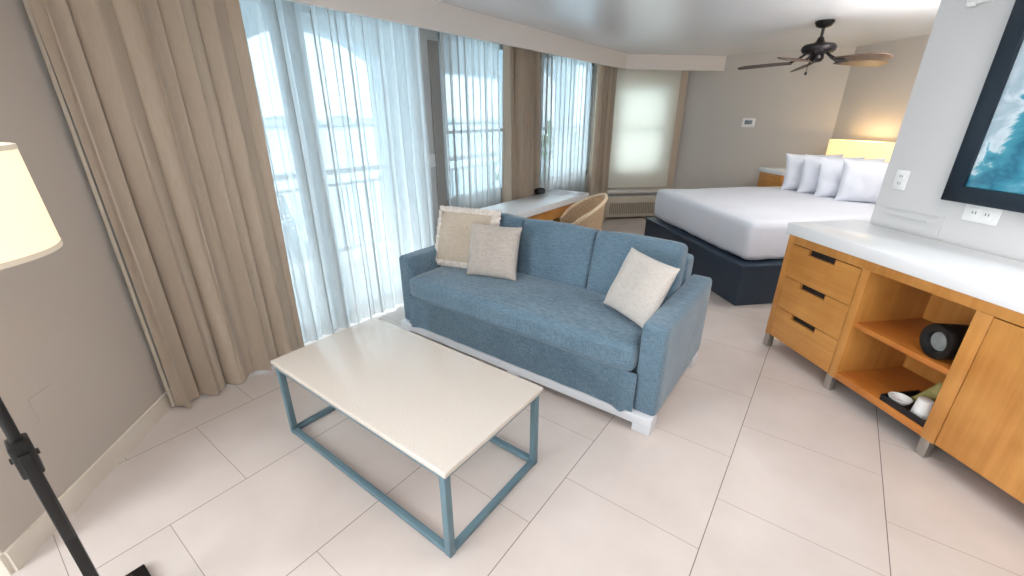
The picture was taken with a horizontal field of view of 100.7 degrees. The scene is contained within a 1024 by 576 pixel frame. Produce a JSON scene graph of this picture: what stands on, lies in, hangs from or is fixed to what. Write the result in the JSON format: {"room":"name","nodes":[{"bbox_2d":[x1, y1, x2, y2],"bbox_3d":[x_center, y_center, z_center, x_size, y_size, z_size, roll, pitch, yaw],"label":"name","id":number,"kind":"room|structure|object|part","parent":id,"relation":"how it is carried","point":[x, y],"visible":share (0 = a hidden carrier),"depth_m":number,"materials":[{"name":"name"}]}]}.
{"room":"hotel room","nodes":[
{"label":"hotel room","id":0,"kind":"room"},
{"bbox_2d":[0,0,169,552],"bbox_3d":[-2.043,-0.286,1.754,0.120,2.410,1.329,-3,22,-8],"label":"wall","id":1,"kind":"structure","parent":0,"point":[70,322],"depth_m":1.85,"materials":[{"name":"beige paint"}]},
{"bbox_2d":[28,384,61,421],"bbox_3d":[-1.939,0.477,1.763,0.002,0.110,0.110,-3,22,-8],"label":"blank plate","id":2,"kind":"object","parent":1,"relation":"attached to","point":[45,402],"visible":1,"depth_m":1.76,"materials":[{"name":"beige paint"}]},
{"bbox_2d":[2,388,174,571],"bbox_3d":[-1.976,0.781,2.197,0.014,0.100,1.329,-3,22,-8],"label":"baseboard","id":3,"kind":"structure","parent":1,"relation":"attached to","point":[20,551],"depth_m":1.92,"materials":[{"name":"wood"}]},
{"bbox_2d":[286,0,726,70],"bbox_3d":[0.115,-2.508,4.282,7.241,0.195,1.292,-21,30,-41],"label":"curtain valance","id":4,"kind":"structure","parent":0,"point":[433,15],"depth_m":3.84,"materials":[{"name":"paint"}]},
{"bbox_2d":[22,0,303,408],"bbox_3d":[-1.724,-0.514,2.342,0.158,2.360,0.839,16,27,33],"label":"drape","id":5,"kind":"object","parent":4,"relation":"hanging from","point":[161,97],"visible":0.98,"depth_m":2.27,"materials":[{"name":"fabric"}]},
{"bbox_2d":[239,0,434,342],"bbox_3d":[-1.191,-0.855,3.176,0.093,2.355,1.569,16,27,34],"label":"sheer curtain","id":6,"kind":"object","parent":4,"relation":"hanging from","point":[341,99],"visible":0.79,"depth_m":3.11,"materials":[{"name":"fabric"}]},
{"bbox_2d":[439,32,500,208],"bbox_3d":[-0.370,-1.314,4.280,0.068,2.335,0.870,16,27,33],"label":"sheer curtain","id":7,"kind":"object","parent":4,"relation":"hanging from","point":[469,66],"visible":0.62,"depth_m":4.13,"materials":[{"name":"fabric"}]},
{"bbox_2d":[502,45,540,202],"bbox_3d":[0.104,-1.490,4.725,0.190,2.345,0.664,16,27,33],"label":"drape","id":8,"kind":"object","parent":4,"relation":"hanging from","point":[521,67],"visible":0.59,"depth_m":4.55,"materials":[{"name":"fabric"}]},
{"bbox_2d":[539,53,591,220],"bbox_3d":[0.668,-1.842,5.580,0.074,2.335,1.420,16,27,33],"label":"sheer curtain","id":9,"kind":"object","parent":4,"relation":"hanging from","point":[564,82],"visible":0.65,"depth_m":5.46,"materials":[{"name":"fabric"}]},
{"bbox_2d":[587,64,617,220],"bbox_3d":[1.312,-2.106,6.244,0.153,2.345,0.588,16,27,33],"label":"drape","id":10,"kind":"object","parent":4,"relation":"hanging from","point":[603,116],"visible":0.7,"depth_m":6.11,"materials":[{"name":"fabric"}]},
{"bbox_2d":[419,28,597,242],"bbox_3d":[-0.389,-1.427,4.564,0.145,2.410,5.920,16,27,33],"label":"wall","id":11,"kind":"structure","parent":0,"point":[425,34],"depth_m":3.94,"materials":[{"name":"paint"}]},
{"bbox_2d":[429,154,435,166],"bbox_3d":[-0.753,-1.208,4.025,0.011,0.116,0.072,16,27,33],"label":"light switch","id":12,"kind":"object","parent":11,"relation":"attached to","point":[432,156],"visible":0.98,"depth_m":4.02,"materials":[{"name":"white plastic"}]},
{"bbox_2d":[437,31,502,203],"bbox_3d":[-0.395,-1.730,4.446,0.090,1.540,1.040,16,27,33],"label":"window","id":13,"kind":"structure","parent":11,"relation":"attached to","point":[500,45],"depth_m":4.54,"materials":[{"name":"glass"}]},
{"bbox_2d":[585,63,593,173],"bbox_3d":[0.729,-2.301,5.854,0.090,1.540,1.380,16,27,33],"label":"window","id":14,"kind":"structure","parent":11,"relation":"attached to","point":[592,65],"depth_m":6.25,"materials":[{"name":"glass"}]},
{"bbox_2d":[10,216,1023,575],"bbox_3d":[1.369,1.072,1.813,7.123,0.150,11.559,16,27,33],"label":"floor","id":15,"kind":"structure","parent":0,"point":[749,466],"depth_m":1.92,"materials":[{"name":"tile"}]},
{"bbox_2d":[0,142,150,575],"bbox_3d":[-1.336,0.429,1.150,0.466,1.539,0.466,16,27,33],"label":"floor lamp","id":16,"kind":"object","parent":15,"relation":"on","point":[28,233],"visible":1,"depth_m":1.02,"materials":[{"name":"white fabric"}]},
{"bbox_3d":[-1.336,-0.279,0.863,0.448,0.011,0.448,16,27,33],"label":"shade trim","id":17,"kind":"part","parent":16,"relation":"part of","materials":[{"name":"white fabric"}]},
{"bbox_3d":[-1.336,-0.169,0.907,0.464,0.246,0.464,16,27,33],"label":"lamp shade","id":18,"kind":"part","parent":16,"relation":"part of","materials":[{"name":"fabric"}]},
{"bbox_3d":[-1.336,-0.060,0.952,0.466,0.013,0.466,16,27,33],"label":"shade trim","id":19,"kind":"part","parent":16,"relation":"part of","materials":[{"name":"beige fabric"}]},
{"bbox_3d":[-1.369,1.139,1.418,0.310,0.022,0.310,16,27,33],"label":"plate","id":20,"kind":"part","parent":16,"relation":"part of","materials":[{"name":"black metal"}]},
{"bbox_2d":[270,317,542,557],"bbox_3d":[-0.541,0.619,2.130,1.238,0.450,0.636,16,27,33],"label":"coffee table","id":21,"kind":"object","parent":15,"relation":"on","point":[438,405],"visible":1,"depth_m":1.92,"materials":[{"name":"stone"}]},
{"bbox_3d":[-1.188,0.588,2.240,0.030,0.424,0.030,16,27,33],"label":"leg","id":22,"kind":"part","parent":21,"relation":"part of","materials":[{"name":"blue metal"}]},
{"bbox_3d":[-0.541,0.447,2.060,1.204,0.026,0.614,16,27,33],"label":"frame","id":23,"kind":"part","parent":21,"relation":"part of","materials":[{"name":"blue metal"}]},
{"bbox_3d":[-0.541,0.813,2.208,1.204,0.026,0.614,16,27,33],"label":"floor frame","id":24,"kind":"part","parent":21,"relation":"part of","materials":[{"name":"blue metal"}]},
{"bbox_3d":[-0.243,0.851,1.592,0.030,0.424,0.030,16,27,33],"label":"leg","id":25,"kind":"part","parent":21,"relation":"part of","materials":[{"name":"blue metal"}]},
{"bbox_3d":[0.106,0.674,2.029,0.030,0.424,0.030,16,27,33],"label":"leg","id":26,"kind":"part","parent":21,"relation":"part of","materials":[{"name":"blue metal"}]},
{"bbox_2d":[480,189,588,221],"bbox_3d":[0.248,-0.588,4.705,0.450,0.750,1.660,16,27,33],"label":"desk","id":27,"kind":"object","parent":15,"relation":"on","point":[550,205],"visible":0.34,"depth_m":4.51,"materials":[{"name":"white stone"}]},
{"bbox_2d":[534,188,544,194],"bbox_3d":[0.324,-1.131,4.947,0.130,0.070,0.092,-20,29,-40],"label":"alarm clock","id":28,"kind":"object","parent":27,"relation":"on","point":[538,191],"visible":1,"depth_m":4.91,"materials":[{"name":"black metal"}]},
{"bbox_3d":[0.463,-0.814,4.604,0.025,0.124,1.300,16,27,33],"label":"rail","id":29,"kind":"part","parent":27,"relation":"part of","materials":[{"name":"brown wood"}]},
{"bbox_2d":[399,213,711,436],"bbox_3d":[0.206,0.018,3.011,2.020,0.902,1.000,16,27,33],"label":"sofa","id":30,"kind":"object","parent":15,"relation":"on","point":[552,327],"visible":0.79,"depth_m":2.67,"materials":[{"name":"blue fabric"}]},
{"bbox_3d":[-0.531,-0.120,3.591,0.135,0.540,0.930,16,27,33],"label":"armrest","id":31,"kind":"part","parent":30,"relation":"part of","materials":[{"name":"blue fabric"}]},
{"bbox_2d":[435,205,500,267],"bbox_3d":[-0.358,-0.381,3.274,0.538,0.450,0.222,9,24,21],"label":"cushion","id":32,"kind":"object","parent":30,"relation":"on","point":[453,237],"visible":0.62,"depth_m":3.24,"materials":[{"name":"beige fabric"}]},
{"bbox_2d":[466,223,521,280],"bbox_3d":[-0.132,-0.261,3.038,0.397,0.364,0.167,8,24,20],"label":"cushion","id":33,"kind":"object","parent":30,"relation":"on","point":[493,252],"visible":1,"depth_m":2.98,"materials":[{"name":"grey fabric"}]},
{"bbox_2d":[499,213,527,262],"bbox_3d":[-0.142,-0.381,3.404,0.596,0.458,0.268,16,27,33],"label":"cushion","id":34,"kind":"object","parent":30,"relation":"on","point":[507,220],"depth_m":3.19,"materials":[{"name":"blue fabric"}]},
{"bbox_2d":[410,266,642,370],"bbox_3d":[0.118,0.085,2.910,1.744,0.192,0.672,16,27,33],"label":"seat cushion","id":35,"kind":"object","parent":30,"relation":"on","point":[566,317],"depth_m":2.65,"materials":[{"name":"blue fabric"}]},
{"bbox_3d":[0.209,0.361,3.155,2.012,0.058,0.950,16,27,33],"label":"rail","id":36,"kind":"part","parent":30,"relation":"part of","materials":[{"name":"paint"}]},
{"bbox_2d":[517,219,599,287],"bbox_3d":[0.331,-0.250,3.078,0.602,0.457,0.273,16,27,33],"label":"cushion","id":37,"kind":"object","parent":30,"relation":"on","point":[552,251],"depth_m":2.97,"materials":[{"name":"blue fabric"}]},
{"bbox_2d":[587,231,687,307],"bbox_3d":[0.799,-0.119,2.756,0.584,0.456,0.267,16,27,33],"label":"cushion","id":38,"kind":"object","parent":30,"relation":"on","point":[607,252],"depth_m":2.71,"materials":[{"name":"blue fabric"}]},
{"bbox_2d":[603,247,679,328],"bbox_3d":[0.724,-0.004,2.425,0.207,0.362,0.389,-9,24,-22],"label":"cushion","id":39,"kind":"object","parent":30,"relation":"on","point":[642,282],"visible":1,"depth_m":2.35,"materials":[{"name":"beige fabric"}]},
{"bbox_3d":[0.985,0.302,2.552,0.135,0.540,0.930,16,27,33],"label":"armrest","id":40,"kind":"part","parent":30,"relation":"part of","materials":[{"name":"blue fabric"}]},
{"bbox_3d":[0.426,-0.080,3.293,1.760,0.696,0.231,16,27,33],"label":"frame","id":41,"kind":"part","parent":30,"relation":"part of","materials":[{"name":"blue fabric"}]},
{"bbox_2d":[559,193,607,230],"bbox_3d":[0.718,-0.590,4.579,0.558,0.852,0.607,-1,22,-3],"label":"wicker chair","id":42,"kind":"object","parent":15,"relation":"on","point":[588,212],"visible":0.59,"depth_m":4.59,"materials":[{"name":"wicker"}]},
{"bbox_2d":[644,186,875,305],"bbox_3d":[2.949,-0.619,4.737,2.200,0.782,1.960,-3,22,-8],"label":"bed","id":43,"kind":"object","parent":15,"relation":"on","point":[737,238],"visible":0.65,"depth_m":4.08,"materials":[{"name":"white fabric"}]},
{"bbox_2d":[654,186,875,259],"bbox_3d":[2.977,-0.794,4.670,2.137,0.406,1.859,-3,22,-8],"label":"bedding","id":44,"kind":"object","parent":43,"relation":"on","point":[737,223],"depth_m":4.18,"materials":[{"name":"white fabric"}]},
{"bbox_2d":[781,153,843,189],"bbox_3d":[3.551,-1.365,5.028,0.613,0.431,0.262,4,22,10],"label":"bed pillow","id":45,"kind":"object","parent":43,"relation":"on","point":[794,163],"visible":0.37,"depth_m":5.01,"materials":[{"name":"white fabric"}]},
{"bbox_2d":[797,154,864,192],"bbox_3d":[3.596,-1.272,4.798,0.625,0.452,0.244,5,23,13],"label":"bed pillow","id":46,"kind":"object","parent":43,"relation":"on","point":[810,171],"visible":0.38,"depth_m":4.79,"materials":[{"name":"white fabric"}]},
{"bbox_2d":[814,157,885,196],"bbox_3d":[3.626,-1.179,4.569,0.613,0.431,0.274,7,23,17],"label":"bed pillow","id":47,"kind":"object","parent":43,"relation":"on","point":[831,169],"visible":0.41,"depth_m":4.56,"materials":[{"name":"white fabric"}]},
{"bbox_2d":[834,158,888,202],"bbox_3d":[3.674,-1.077,4.319,0.612,0.452,0.270,9,24,20],"label":"bed pillow","id":48,"kind":"object","parent":43,"relation":"on","point":[861,181],"visible":0.65,"depth_m":4.28,"materials":[{"name":"white fabric"}]},
{"bbox_2d":[757,167,785,186],"bbox_3d":[3.775,-1.205,5.985,0.500,0.930,0.470,-3,22,-8],"label":"nightstand","id":49,"kind":"object","parent":15,"relation":"on","point":[768,176],"visible":0.21,"depth_m":5.82,"materials":[{"name":"brown wood"}]},
{"bbox_3d":[3.536,-1.441,5.848,0.016,0.230,0.395,-3,22,-8],"label":"drawer","id":50,"kind":"part","parent":49,"relation":"part of","materials":[{"name":"brown wood"}]},
{"bbox_2d":[759,167,785,175],"bbox_3d":[3.775,-1.608,5.822,0.500,0.060,0.470,-3,22,-8],"label":"countertop","id":51,"kind":"structure","parent":49,"relation":"on","point":[773,170],"depth_m":5.80,"materials":[{"name":"white stone"}]},
{"bbox_2d":[763,220,1023,503],"bbox_3d":[2.317,0.421,1.980,0.522,0.930,2.430,-3,22,-8],"label":"sideboard","id":52,"kind":"object","parent":15,"relation":"on","point":[855,299],"visible":1,"depth_m":2.31,"materials":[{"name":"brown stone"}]},
{"bbox_3d":[1.953,0.331,2.856,0.020,0.226,0.512,-3,22,-8],"label":"drawer","id":53,"kind":"part","parent":52,"relation":"part of","materials":[{"name":"brown wood"}]},
{"bbox_3d":[1.953,0.118,2.769,0.020,0.226,0.512,-3,22,-8],"label":"drawer","id":54,"kind":"part","parent":52,"relation":"part of","materials":[{"name":"brown wood"}]},
{"bbox_3d":[1.953,-0.096,2.682,0.020,0.228,0.512,-3,22,-8],"label":"drawer","id":55,"kind":"part","parent":52,"relation":"part of","materials":[{"name":"brown wood"}]},
{"bbox_2d":[854,318,953,374],"bbox_3d":[2.264,0.299,2.276,0.458,0.030,0.510,-3,22,-8],"label":"shelf","id":56,"kind":"object","parent":52,"relation":"attached to","point":[902,334],"depth_m":2.35,"materials":[{"name":"brown wood"}]},
{"bbox_2d":[786,220,1023,313],"bbox_3d":[2.317,0.025,1.819,0.522,0.075,2.430,-3,22,-8],"label":"countertop","id":57,"kind":"structure","parent":52,"relation":"on","point":[998,280],"depth_m":2.20,"materials":[{"name":"white stone"}]},
{"bbox_2d":[879,390,934,426],"bbox_3d":[2.174,0.639,2.247,0.240,0.035,0.250,-3,22,-8],"label":"tray","id":58,"kind":"object","parent":52,"relation":"on","point":[905,410],"visible":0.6,"depth_m":2.27,"materials":[{"name":"black plastic"}]},
{"bbox_2d":[888,392,912,405],"bbox_3d":[2.106,0.608,2.305,0.104,0.034,0.104,16,27,33],"label":"saucer","id":59,"kind":"object","parent":58,"relation":"in","point":[902,399],"visible":0.91,"depth_m":2.31,"materials":[{"name":"white ceramic"}]},
{"bbox_2d":[910,396,933,419],"bbox_3d":[2.132,0.619,2.199,0.082,0.095,0.082,16,27,33],"label":"paper cup","id":60,"kind":"object","parent":58,"relation":"on","point":[922,407],"visible":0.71,"depth_m":2.18,"materials":[{"name":"white paper"}]},
{"bbox_2d":[910,381,941,401],"bbox_3d":[2.212,0.570,2.246,0.044,0.186,0.139,-15,26,-32],"label":"packet","id":61,"kind":"object","parent":58,"relation":"in","point":[932,392],"visible":0.52,"depth_m":2.23,"materials":[{"name":"green paper"}]},
{"bbox_2d":[919,323,969,359],"bbox_3d":[2.156,0.264,2.082,0.155,0.180,0.180,1,22,3],"label":"ice bucket","id":62,"kind":"object","parent":52,"relation":"on","point":[938,341],"visible":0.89,"depth_m":2.06,"materials":[{"name":"black metal"}]},
{"bbox_3d":[2.127,0.555,1.690,0.020,0.688,0.576,-3,22,-8],"label":"door","id":63,"kind":"part","parent":52,"relation":"part of","materials":[{"name":"brown wood"}]},
{"bbox_3d":[4.302,-0.763,4.896,0.455,0.930,1.950,-3,22,-8],"label":"ledge","id":64,"kind":"object","parent":15,"relation":"on","visible":0},
{"bbox_2d":[826,139,894,161],"bbox_3d":[4.225,-1.599,5.205,0.275,0.385,0.860,-3,22,-8],"label":"bedside lamp","id":65,"kind":"object","parent":64,"relation":"on","point":[849,148],"visible":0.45,"depth_m":5.02,"materials":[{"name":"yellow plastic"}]},
{"bbox_2d":[607,74,688,195],"bbox_3d":[2.061,-2.369,6.883,1.445,2.410,0.120,-3,22,-8],"label":"wall","id":66,"kind":"structure","parent":0,"point":[618,194],"depth_m":7.11,"materials":[{"name":"paint"}]},
{"bbox_2d":[606,195,655,217],"bbox_3d":[2.052,-1.375,7.114,1.040,0.336,0.163,-3,22,-8],"label":"air conditioner","id":67,"kind":"object","parent":66,"relation":"attached to","point":[627,205],"visible":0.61,"depth_m":7.03,"materials":[{"name":"paint"}]},
{"bbox_2d":[608,195,655,197],"bbox_3d":[2.051,-1.530,7.058,0.920,0.008,0.120,-3,22,-8],"label":"vent","id":68,"kind":"object","parent":67,"relation":"attached to","point":[626,196],"depth_m":7.00,"materials":[{"name":"metal"}]},
{"bbox_2d":[609,202,654,213],"bbox_3d":[2.076,-1.332,7.054,0.946,0.180,0.013,-3,22,-8],"label":"grille","id":69,"kind":"object","parent":67,"relation":"attached to","point":[614,207],"depth_m":7.04,"materials":[{"name":"beige metal"}]},
{"bbox_2d":[607,189,660,193],"bbox_3d":[2.070,-1.612,7.066,1.110,0.040,0.110,-3,22,-8],"label":"window sill","id":70,"kind":"structure","parent":66,"relation":"attached to","point":[639,190],"depth_m":7.02,"materials":[{"name":"paint"}]},
{"bbox_2d":[608,68,681,188],"bbox_3d":[2.061,-2.509,6.662,1.040,1.867,0.044,-3,22,-8],"label":"roller blind","id":71,"kind":"object","parent":66,"relation":"attached to","point":[646,101],"visible":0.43,"depth_m":6.66,"materials":[{"name":"fabric"}]},
{"bbox_2d":[664,70,688,188],"bbox_3d":[2.640,-2.318,6.904,0.130,2.300,0.050,-3,22,-8],"label":"trim","id":72,"kind":"structure","parent":66,"relation":"attached to","point":[684,76],"depth_m":6.78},
{"bbox_2d":[435,0,940,55],"bbox_3d":[1.369,-1.300,0.850,7.123,0.150,11.559,16,27,33],"label":"ceiling","id":73,"kind":"structure","parent":0,"point":[660,27],"depth_m":3.93,"materials":[{"name":"paint"}]},
{"bbox_2d":[738,19,892,74],"bbox_3d":[2.835,-2.260,4.014,1.224,0.452,1.279,16,27,33],"label":"ceiling fan","id":74,"kind":"object","parent":73,"relation":"hanging from","point":[816,51],"visible":1,"depth_m":3.92,"materials":[{"name":"brown metal"}]},
{"bbox_3d":[2.532,-2.234,4.267,0.469,0.057,0.141,16,27,33],"label":"blade","id":75,"kind":"part","parent":74,"relation":"part of","materials":[{"name":"brown wood"}]},
{"bbox_3d":[2.526,-2.043,3.796,0.468,0.057,0.141,-15,27,-33],"label":"blade","id":76,"kind":"part","parent":74,"relation":"part of","materials":[{"name":"brown wood"}]},
{"bbox_3d":[3.019,-2.291,4.409,0.141,0.057,0.468,7,23,16],"label":"blade","id":77,"kind":"part","parent":74,"relation":"part of","materials":[{"name":"brown wood"}]},
{"bbox_3d":[2.935,-2.108,3.847,0.058,0.102,0.206,-7,23,-16],"label":"blade arm","id":78,"kind":"part","parent":74,"relation":"part of","materials":[{"name":"brown metal"}]},
{"bbox_3d":[3.067,-2.174,4.010,0.206,0.102,0.058,0,22,0],"label":"blade arm","id":79,"kind":"part","parent":74,"relation":"part of","materials":[{"name":"brown metal"}]},
{"bbox_3d":[3.314,-2.135,4.024,0.468,0.057,0.141,0,22,0],"label":"blade","id":80,"kind":"part","parent":74,"relation":"part of","materials":[{"name":"brown wood"}]},
{"bbox_3d":[3.009,-1.981,3.645,0.141,0.057,0.468,-7,23,-17],"label":"blade","id":81,"kind":"part","parent":74,"relation":"part of","materials":[{"name":"brown wood"}]},
{"bbox_2d":[673,47,855,188],"bbox_3d":[3.576,-2.177,6.410,2.010,2.410,0.120,16,27,33],"label":"wall","id":82,"kind":"structure","parent":0,"point":[795,112],"depth_m":6.21,"materials":[{"name":"beige paint"}]},
{"bbox_2d":[741,118,755,126],"bbox_3d":[3.495,-2.442,6.265,0.170,0.120,0.031,16,27,33],"label":"thermostat","id":83,"kind":"object","parent":82,"relation":"attached to","point":[747,122],"visible":1,"depth_m":6.25,"materials":[{"name":"white plastic"}]},
{"bbox_2d":[832,34,929,142],"bbox_3d":[4.638,-1.360,4.399,0.120,2.410,3.102,-3,22,-8],"label":"wall","id":84,"kind":"structure","parent":0,"point":[875,100],"depth_m":5.09,"materials":[{"name":"beige paint"}]},
{"bbox_2d":[870,0,1023,261],"bbox_3d":[2.855,0.217,0.516,0.135,2.410,4.940,-3,22,-8],"label":"wall","id":85,"kind":"structure","parent":0,"point":[963,43],"depth_m":2.40,"materials":[{"name":"paint"}]},
{"bbox_2d":[892,170,910,189],"bbox_3d":[2.434,-0.677,2.655,0.012,0.118,0.082,-3,22,-8],"label":"wall outlet","id":86,"kind":"object","parent":85,"relation":"attached to","point":[902,176],"visible":1,"depth_m":2.65,"materials":[{"name":"white plastic"}]},
{"bbox_2d":[895,181,902,185],"bbox_3d":[2.431,-0.657,2.663,0.004,0.028,0.040,-3,22,-8],"label":"socket","id":87,"kind":"object","parent":86,"relation":"attached to","point":[897,183],"depth_m":2.66,"materials":[{"name":"white plastic"}]},
{"bbox_2d":[898,174,904,178],"bbox_3d":[2.431,-0.696,2.647,0.004,0.028,0.040,-3,22,-8],"label":"socket","id":88,"kind":"object","parent":86,"relation":"attached to","point":[900,176],"depth_m":2.64,"materials":[{"name":"white plastic"}]},
{"bbox_2d":[882,206,944,237],"bbox_3d":[2.456,-0.420,2.623,0.007,0.125,0.365,-3,22,-8],"label":"cable cover","id":89,"kind":"object","parent":85,"relation":"attached to","point":[941,218],"visible":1,"depth_m":2.48,"materials":[{"name":"paint"}]},
{"bbox_2d":[965,0,993,7],"bbox_3d":[2.437,-1.537,2.189,0.052,0.140,0.126,-3,22,-8],"label":"fire alarm","id":90,"kind":"object","parent":85,"relation":"attached to","point":[969,3],"visible":1,"depth_m":2.23,"materials":[{"name":"white plastic"}]},
{"bbox_2d":[961,204,1002,225],"bbox_3d":[2.504,-0.395,2.262,0.012,0.095,0.165,-3,22,-8],"label":"wall outlet","id":91,"kind":"object","parent":85,"relation":"attached to","point":[974,213],"visible":0.88,"depth_m":2.26,"materials":[{"name":"white plastic"}]},
{"bbox_2d":[968,207,980,217],"bbox_3d":[2.497,-0.406,2.289,0.004,0.052,0.044,-3,22,-8],"label":"socket","id":92,"kind":"object","parent":91,"relation":"attached to","point":[973,212],"depth_m":2.29,"materials":[{"name":"white plastic"}]},
{"bbox_2d":[981,210,994,220],"bbox_3d":[2.506,-0.384,2.235,0.004,0.052,0.044,-3,22,-8],"label":"socket","id":93,"kind":"object","parent":91,"relation":"attached to","point":[986,215],"depth_m":2.23,"materials":[{"name":"white plastic"}]},
{"bbox_2d":[941,0,1023,212],"bbox_3d":[2.564,-0.756,1.575,0.039,1.100,1.400,-3,22,-8],"label":"framed picture","id":94,"kind":"object","parent":85,"relation":"attached to","point":[987,170],"visible":1,"depth_m":2.15},
{"bbox_2d":[966,40,1023,193],"bbox_3d":[2.573,-0.756,1.576,0.015,0.950,1.250,-3,22,-8],"label":"print","id":95,"kind":"object","parent":94,"relation":"attached to","point":[997,163],"depth_m":2.14},
{"bbox_3d":[-2.436,-0.034,1.133,0.859,2.410,0.860,16,27,33],"label":"wall","id":96,"kind":"structure","parent":0,"visible":0},
{"bbox_2d":[0,554,13,575],"bbox_3d":[-2.426,1.062,1.506,1.096,0.100,0.014,-3,22,-8],"label":"baseboard","id":97,"kind":"structure","parent":96,"relation":"attached to","point":[6,569],"depth_m":1.58,"materials":[{"name":"tile"}]}
]}

